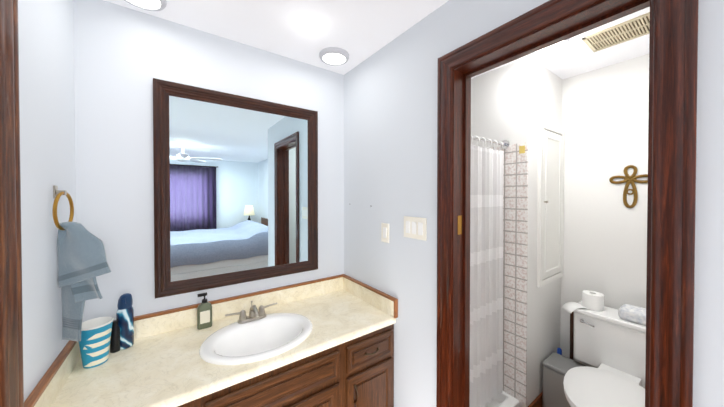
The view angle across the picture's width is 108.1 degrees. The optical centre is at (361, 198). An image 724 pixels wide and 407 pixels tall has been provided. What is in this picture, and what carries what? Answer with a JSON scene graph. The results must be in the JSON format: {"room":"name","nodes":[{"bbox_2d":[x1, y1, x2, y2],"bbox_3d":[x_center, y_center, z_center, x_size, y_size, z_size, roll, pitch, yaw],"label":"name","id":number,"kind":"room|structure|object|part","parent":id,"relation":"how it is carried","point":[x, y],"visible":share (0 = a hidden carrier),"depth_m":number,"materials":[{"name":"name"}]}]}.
{"room":"bathroom","nodes":[
{"label":"bathroom","id":0,"kind":"room"},
{"bbox_2d":[18,0,75,401],"bbox_3d":[-1.154,0.288,0.903,0.100,2.440,0.655,0,1,-35],"label":"wall","id":1,"kind":"structure","parent":0,"point":[46,91],"depth_m":0.90,"materials":[{"name":"grey paint"}]},
{"bbox_2d":[0,0,23,406],"bbox_3d":[-0.682,0.424,0.352,0.020,2.180,0.908,0,1,-35],"label":"trim","id":2,"kind":"structure","parent":1,"relation":"attached to","point":[11,359],"depth_m":0.69,"materials":[{"name":"brown wood"}]},
{"bbox_2d":[24,341,80,406],"bbox_3d":[-1.115,0.660,0.960,0.020,0.095,0.571,0,1,-35],"label":"backsplash","id":3,"kind":"structure","parent":1,"relation":"attached to","point":[50,386],"depth_m":0.93,"materials":[{"name":"beige stone"}]},
{"bbox_2d":[52,185,111,341],"bbox_3d":[-1.074,0.253,1.022,0.169,0.600,0.190,0,1,-35],"label":"towel ring","id":4,"kind":"object","parent":1,"relation":"attached to","point":[82,260],"visible":1,"depth_m":0.99,"materials":[{"name":"fabric"}]},
{"bbox_3d":[-1.138,-0.023,0.990,0.030,0.048,0.028,0,1,-35],"label":"post","id":5,"kind":"part","parent":4,"relation":"part of","materials":[{"name":"silver metal"}]},
{"bbox_2d":[61,285,84,341],"bbox_3d":[-1.125,0.329,1.034,0.090,0.447,0.114,0,1,-35],"label":"towel","id":6,"kind":"object","parent":4,"relation":"hanging from","point":[72,296],"depth_m":1.01,"materials":[{"name":"fabric"}]},
{"bbox_2d":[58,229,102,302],"bbox_3d":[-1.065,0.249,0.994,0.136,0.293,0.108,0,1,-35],"label":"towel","id":7,"kind":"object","parent":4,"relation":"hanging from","point":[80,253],"depth_m":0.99,"materials":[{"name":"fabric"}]},
{"bbox_2d":[57,223,111,287],"bbox_3d":[-1.058,0.218,1.004,0.165,0.246,0.143,0,1,-35],"label":"towel","id":8,"kind":"object","parent":4,"relation":"hanging from","point":[81,255],"depth_m":0.99,"materials":[{"name":"fabric"}]},
{"bbox_2d":[73,0,343,321],"bbox_3d":[-0.760,0.280,1.626,4.700,2.440,0.135,0,1,-35],"label":"wall","id":9,"kind":"structure","parent":0,"point":[124,57],"depth_m":1.46,"materials":[{"name":"grey paint"}]},
{"bbox_3d":[-0.693,-0.050,1.608,0.914,1.120,0.034,0,1,-35],"label":"mirror","id":10,"kind":"part","parent":9,"relation":"part of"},
{"bbox_2d":[134,274,343,337],"bbox_3d":[-0.714,0.653,1.608,1.426,0.095,0.020,0,1,-35],"label":"backsplash","id":11,"kind":"structure","parent":9,"relation":"attached to","point":[175,319],"depth_m":1.54,"materials":[{"name":"beige stone"}]},
{"bbox_2d":[104,0,649,78],"bbox_3d":[1.011,-0.962,-0.875,4.700,0.100,6.350,0,1,-35],"label":"ceiling","id":12,"kind":"structure","parent":0,"point":[308,31],"depth_m":1.44,"materials":[{"name":"white paint"}]},
{"bbox_2d":[124,0,166,10],"bbox_3d":[-1.009,-0.921,1.192,0.196,0.029,0.196,0,1,-35],"label":"recessed light","id":13,"kind":"object","parent":12,"relation":"in","point":[154,5],"visible":0.98,"depth_m":1.23,"materials":[{"name":"grey"}]},
{"bbox_2d":[319,47,348,65],"bbox_3d":[-0.183,-0.927,1.732,0.196,0.029,0.196,0,1,-35],"label":"recessed light","id":14,"kind":"object","parent":12,"relation":"in","point":[334,56],"visible":1,"depth_m":1.70,"materials":[{"name":"grey"}]},
{"bbox_2d":[533,38,569,54],"bbox_3d":[1.134,-0.925,1.590,0.196,0.029,0.196,0,1,-35],"label":"recessed light","id":15,"kind":"object","parent":12,"relation":"in","point":[555,47],"visible":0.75,"depth_m":1.60,"materials":[{"name":"grey"}]},
{"bbox_2d":[582,12,649,51],"bbox_3d":[1.485,-0.934,1.477,0.240,0.008,0.330,0,1,-35],"label":"ceiling vent","id":16,"kind":"object","parent":12,"relation":"in","point":[633,28],"visible":0.71,"depth_m":1.49,"materials":[{"name":"beige"}]},
{"bbox_2d":[471,57,562,406],"bbox_3d":[1.121,0.272,2.346,0.700,2.440,0.945,0,1,-35],"label":"wall","id":17,"kind":"structure","parent":0,"point":[516,102],"depth_m":1.86,"materials":[{"name":"white paint"}]},
{"bbox_2d":[491,142,527,405],"bbox_3d":[0.834,0.509,2.137,0.012,1.770,0.933,0,1,-35],"label":"wall tile","id":18,"kind":"structure","parent":17,"relation":"attached to","point":[515,215],"depth_m":1.81,"materials":[{"name":"white tile"}]},
{"bbox_2d":[528,391,542,406],"bbox_3d":[1.359,1.454,1.940,0.599,0.085,0.014,0,1,-35],"label":"baseboard","id":19,"kind":"structure","parent":17,"relation":"attached to","point":[537,402],"depth_m":1.85,"materials":[{"name":"brown wood"}]},
{"bbox_2d":[537,121,564,287],"bbox_3d":[1.426,0.046,1.955,0.446,1.160,0.042,0,1,-35],"label":"cabinet","id":20,"kind":"object","parent":17,"relation":"attached to","point":[550,216],"visible":1,"depth_m":1.93,"materials":[{"name":"white paint"}]},
{"bbox_2d":[344,0,723,406],"bbox_3d":[0.507,0.284,1.234,0.130,2.440,2.045,0,1,-35],"label":"wall","id":21,"kind":"structure","parent":0,"point":[390,133],"depth_m":1.39,"materials":[{"name":"grey paint"}]},
{"bbox_2d":[344,278,395,317],"bbox_3d":[0.030,0.651,1.776,0.020,0.095,0.571,0,1,-35],"label":"backsplash","id":22,"kind":"structure","parent":21,"relation":"attached to","point":[373,297],"depth_m":1.71,"materials":[{"name":"beige stone"}]},
{"bbox_2d":[381,223,388,242],"bbox_3d":[0.142,0.215,1.624,0.010,0.118,0.072,0,1,-35],"label":"electrical outlet plate","id":23,"kind":"object","parent":21,"relation":"attached to","point":[384,232],"visible":1,"depth_m":1.62,"materials":[{"name":"white plastic"}]},
{"bbox_2d":[404,216,426,240],"bbox_3d":[0.284,0.162,1.425,0.010,0.118,0.165,0,1,-35],"label":"switch plate","id":24,"kind":"object","parent":21,"relation":"attached to","point":[415,227],"visible":1,"depth_m":1.41,"materials":[{"name":"white plastic"}]},
{"bbox_2d":[436,0,698,406],"bbox_3d":[0.655,0.417,1.011,0.158,2.180,0.780,0,1,-35],"label":"door frame","id":25,"kind":"structure","parent":21,"relation":"attached to","point":[674,132],"depth_m":0.72,"materials":[{"name":"brown wood"}]},
{"bbox_2d":[458,215,461,234],"bbox_3d":[0.467,0.129,1.254,0.030,0.090,0.002,0,1,-35],"label":"strike plate","id":26,"kind":"object","parent":25,"relation":"attached to","point":[459,225],"visible":1,"depth_m":1.25,"materials":[{"name":"gold metal"}]},
{"bbox_2d":[560,54,648,388],"bbox_3d":[1.958,0.279,1.687,0.100,2.440,1.100,0,1,-35],"label":"wall","id":27,"kind":"structure","parent":0,"point":[605,114],"depth_m":1.89,"materials":[{"name":"white paint"}]},
{"bbox_2d":[609,165,647,207],"bbox_3d":[1.820,-0.077,1.781,0.011,0.293,0.213,0,1,-35],"label":"cross","id":28,"kind":"object","parent":27,"relation":"attached to","point":[628,180],"visible":0.92,"depth_m":1.78,"materials":[{"name":"gold metal"}]},
{"bbox_3d":[1.011,1.578,-0.846,4.700,0.100,6.350,0,1,-35],"label":"floor","id":29,"kind":"structure","parent":0,"visible":0},
{"bbox_2d":[168,322,395,406],"bbox_3d":[-0.542,1.123,1.372,1.426,0.760,0.614,0,1,-35],"label":"bathroom vanity","id":30,"kind":"object","parent":29,"relation":"on","point":[357,372],"depth_m":1.30,"materials":[{"name":"brown wood"}]},
{"bbox_2d":[52,290,395,406],"bbox_3d":[-0.548,0.723,1.376,1.426,0.040,0.593,0,1,-35],"label":"countertop","id":31,"kind":"structure","parent":30,"relation":"on","point":[158,370],"depth_m":1.11,"materials":[{"name":"beige stone"}]},
{"bbox_2d":[79,317,113,367],"bbox_3d":[-1.140,0.618,1.123,0.115,0.173,0.115,0,1,-35],"label":"paper cup","id":32,"kind":"object","parent":31,"relation":"on","point":[94,344],"visible":0.83,"depth_m":1.10,"materials":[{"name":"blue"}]},
{"bbox_2d":[110,320,119,352],"bbox_3d":[-1.135,0.634,1.208,0.038,0.139,0.038,0,1,-35],"label":"bottle","id":33,"kind":"object","parent":31,"relation":"on","point":[115,341],"visible":0.88,"depth_m":1.20,"materials":[{"name":"black plastic"}]},
{"bbox_2d":[116,293,133,349],"bbox_3d":[-1.119,0.576,1.240,0.062,0.254,0.067,0,1,-35],"label":"air freshener","id":34,"kind":"object","parent":31,"relation":"on","point":[125,315],"visible":0.9,"depth_m":1.22,"materials":[{"name":"blue plastic"}]},
{"bbox_2d":[197,292,211,329],"bbox_3d":[-0.856,0.609,1.427,0.070,0.184,0.045,0,1,-35],"label":"soap bottle","id":35,"kind":"object","parent":31,"relation":"on","point":[204,314],"visible":1,"depth_m":1.41,"materials":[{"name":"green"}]},
{"bbox_2d":[224,302,275,321],"bbox_3d":[-0.595,0.639,1.450,0.271,0.091,0.140,0,1,-35],"label":"faucet","id":36,"kind":"object","parent":31,"relation":"on","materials":[{"name":"silver metal"}]},
{"bbox_2d":[196,306,327,381],"bbox_3d":[-0.517,0.767,1.341,0.536,0.164,0.430,0,1,-35],"label":"sink","id":37,"kind":"object","parent":31,"relation":"in","point":[225,347],"depth_m":1.37,"materials":[{"name":"white ceramic"}]},
{"bbox_3d":[-0.236,1.161,1.262,0.290,0.435,0.012,0,1,-35],"label":"door","id":38,"kind":"part","parent":30,"relation":"part of","materials":[{"name":"brown wood"}]},
{"bbox_3d":[-0.231,1.161,1.255,0.170,0.315,0.006,0,1,-35],"label":"door","id":39,"kind":"part","parent":30,"relation":"part of","materials":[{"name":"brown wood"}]},
{"bbox_3d":[-0.030,1.033,1.377,0.016,0.101,0.029,0,1,-35],"label":"pull door","id":40,"kind":"part","parent":30,"relation":"part of","materials":[{"name":"grey metal"}]},
{"bbox_3d":[0.048,0.847,1.461,0.318,0.140,0.012,0,1,-35],"label":"drawer","id":41,"kind":"part","parent":30,"relation":"part of","materials":[{"name":"brown wood"}]},
{"bbox_3d":[0.048,1.159,1.464,0.318,0.435,0.012,0,1,-35],"label":"door","id":42,"kind":"part","parent":30,"relation":"part of","materials":[{"name":"brown wood"}]},
{"bbox_3d":[0.053,0.847,1.454,0.238,0.060,0.006,0,1,-35],"label":"drawer","id":43,"kind":"part","parent":30,"relation":"part of","materials":[{"name":"brown wood"}]},
{"bbox_3d":[0.053,1.159,1.457,0.198,0.315,0.006,0,1,-35],"label":"door","id":44,"kind":"part","parent":30,"relation":"part of","materials":[{"name":"brown wood"}]},
{"bbox_3d":[0.062,0.847,1.441,0.101,0.016,0.029,0,1,-35],"label":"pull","id":45,"kind":"part","parent":30,"relation":"part of","materials":[{"name":"grey metal"}]},
{"bbox_2d":[486,391,518,406],"bbox_3d":[0.534,1.436,1.953,0.696,0.120,0.895,0,1,-35],"label":"shower pan","id":46,"kind":"object","parent":29,"relation":"on","point":[504,399],"visible":0.17,"depth_m":1.83,"materials":[{"name":"white ceramic"}]},
{"bbox_2d":[542,352,585,406],"bbox_3d":[1.422,1.332,1.853,0.225,0.330,0.197,0,1,-35],"label":"trash can","id":47,"kind":"object","parent":29,"relation":"on","point":[556,367],"visible":0.56,"depth_m":1.83,"materials":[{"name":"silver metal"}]},
{"bbox_3d":[1.426,1.182,1.854,0.215,0.030,0.197,0,1,-35],"label":"lid","id":48,"kind":"part","parent":47,"relation":"part of","materials":[{"name":"grey plastic"}]},
{"bbox_2d":[570,312,573,359],"bbox_3d":[1.593,1.163,1.995,0.100,0.666,0.100,0,1,-35],"label":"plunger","id":49,"kind":"object","parent":29,"relation":"on","point":[571,331],"visible":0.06,"depth_m":1.99,"materials":[{"name":"brown wood"}]},
{"bbox_2d":[563,300,645,406],"bbox_3d":[1.471,1.136,1.540,0.806,0.730,0.514,0,1,-35],"label":"toilet","id":50,"kind":"object","parent":29,"relation":"on","point":[609,345],"visible":0.75,"depth_m":1.61,"materials":[{"name":"white ceramic"}]},
{"bbox_2d":[561,290,603,312],"bbox_3d":[1.546,0.732,1.847,0.205,0.136,0.215,0,1,-35],"label":"toilet paper roll","id":51,"kind":"object","parent":50,"relation":"on","point":[593,300],"visible":1,"depth_m":1.81,"materials":[{"name":"white paper"}]},
{"bbox_3d":[1.522,0.845,1.776,0.025,0.027,0.083,0,1,-35],"label":"lever","id":52,"kind":"part","parent":50,"relation":"part of","materials":[{"name":"silver metal"}]},
{"bbox_3d":[1.384,1.097,1.478,0.593,0.053,0.384,0,1,-35],"label":"seat lid","id":53,"kind":"part","parent":50,"relation":"part of","materials":[{"name":"white plastic"}]},
{"bbox_3d":[1.709,0.784,1.705,0.222,0.030,0.514,0,1,-35],"label":"tank lid","id":54,"kind":"part","parent":50,"relation":"part of","materials":[{"name":"white ceramic"}]},
{"bbox_3d":[1.710,0.969,1.708,0.200,0.340,0.490,0,1,-35],"label":"tank","id":55,"kind":"part","parent":50,"relation":"part of","materials":[{"name":"white ceramic"}]},
{"bbox_2d":[618,304,645,324],"bbox_3d":[1.766,0.734,1.610,0.150,0.069,0.260,0,1,-35],"label":"tissue box","id":56,"kind":"object","parent":50,"relation":"on","point":[632,313],"visible":0.48,"depth_m":1.63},
{"bbox_3d":[0.247,0.279,1.714,0.004,2.440,0.960,0,1,-35],"label":"wall","id":57,"kind":"structure","parent":0,"visible":0},
{"bbox_2d":[469,135,524,406],"bbox_3d":[0.754,0.481,1.625,0.712,1.774,0.163,0,1,-35],"label":"shower curtain","id":58,"kind":"object","parent":57,"relation":"attached to","point":[486,281],"visible":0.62,"depth_m":1.73,"materials":[{"name":"white fabric"}]},
{"bbox_3d":[0.726,-0.377,1.655,0.711,0.060,0.060,0,1,-35],"label":"rod","id":59,"kind":"part","parent":58,"relation":"part of","materials":[{"name":"silver metal"}]}
]}

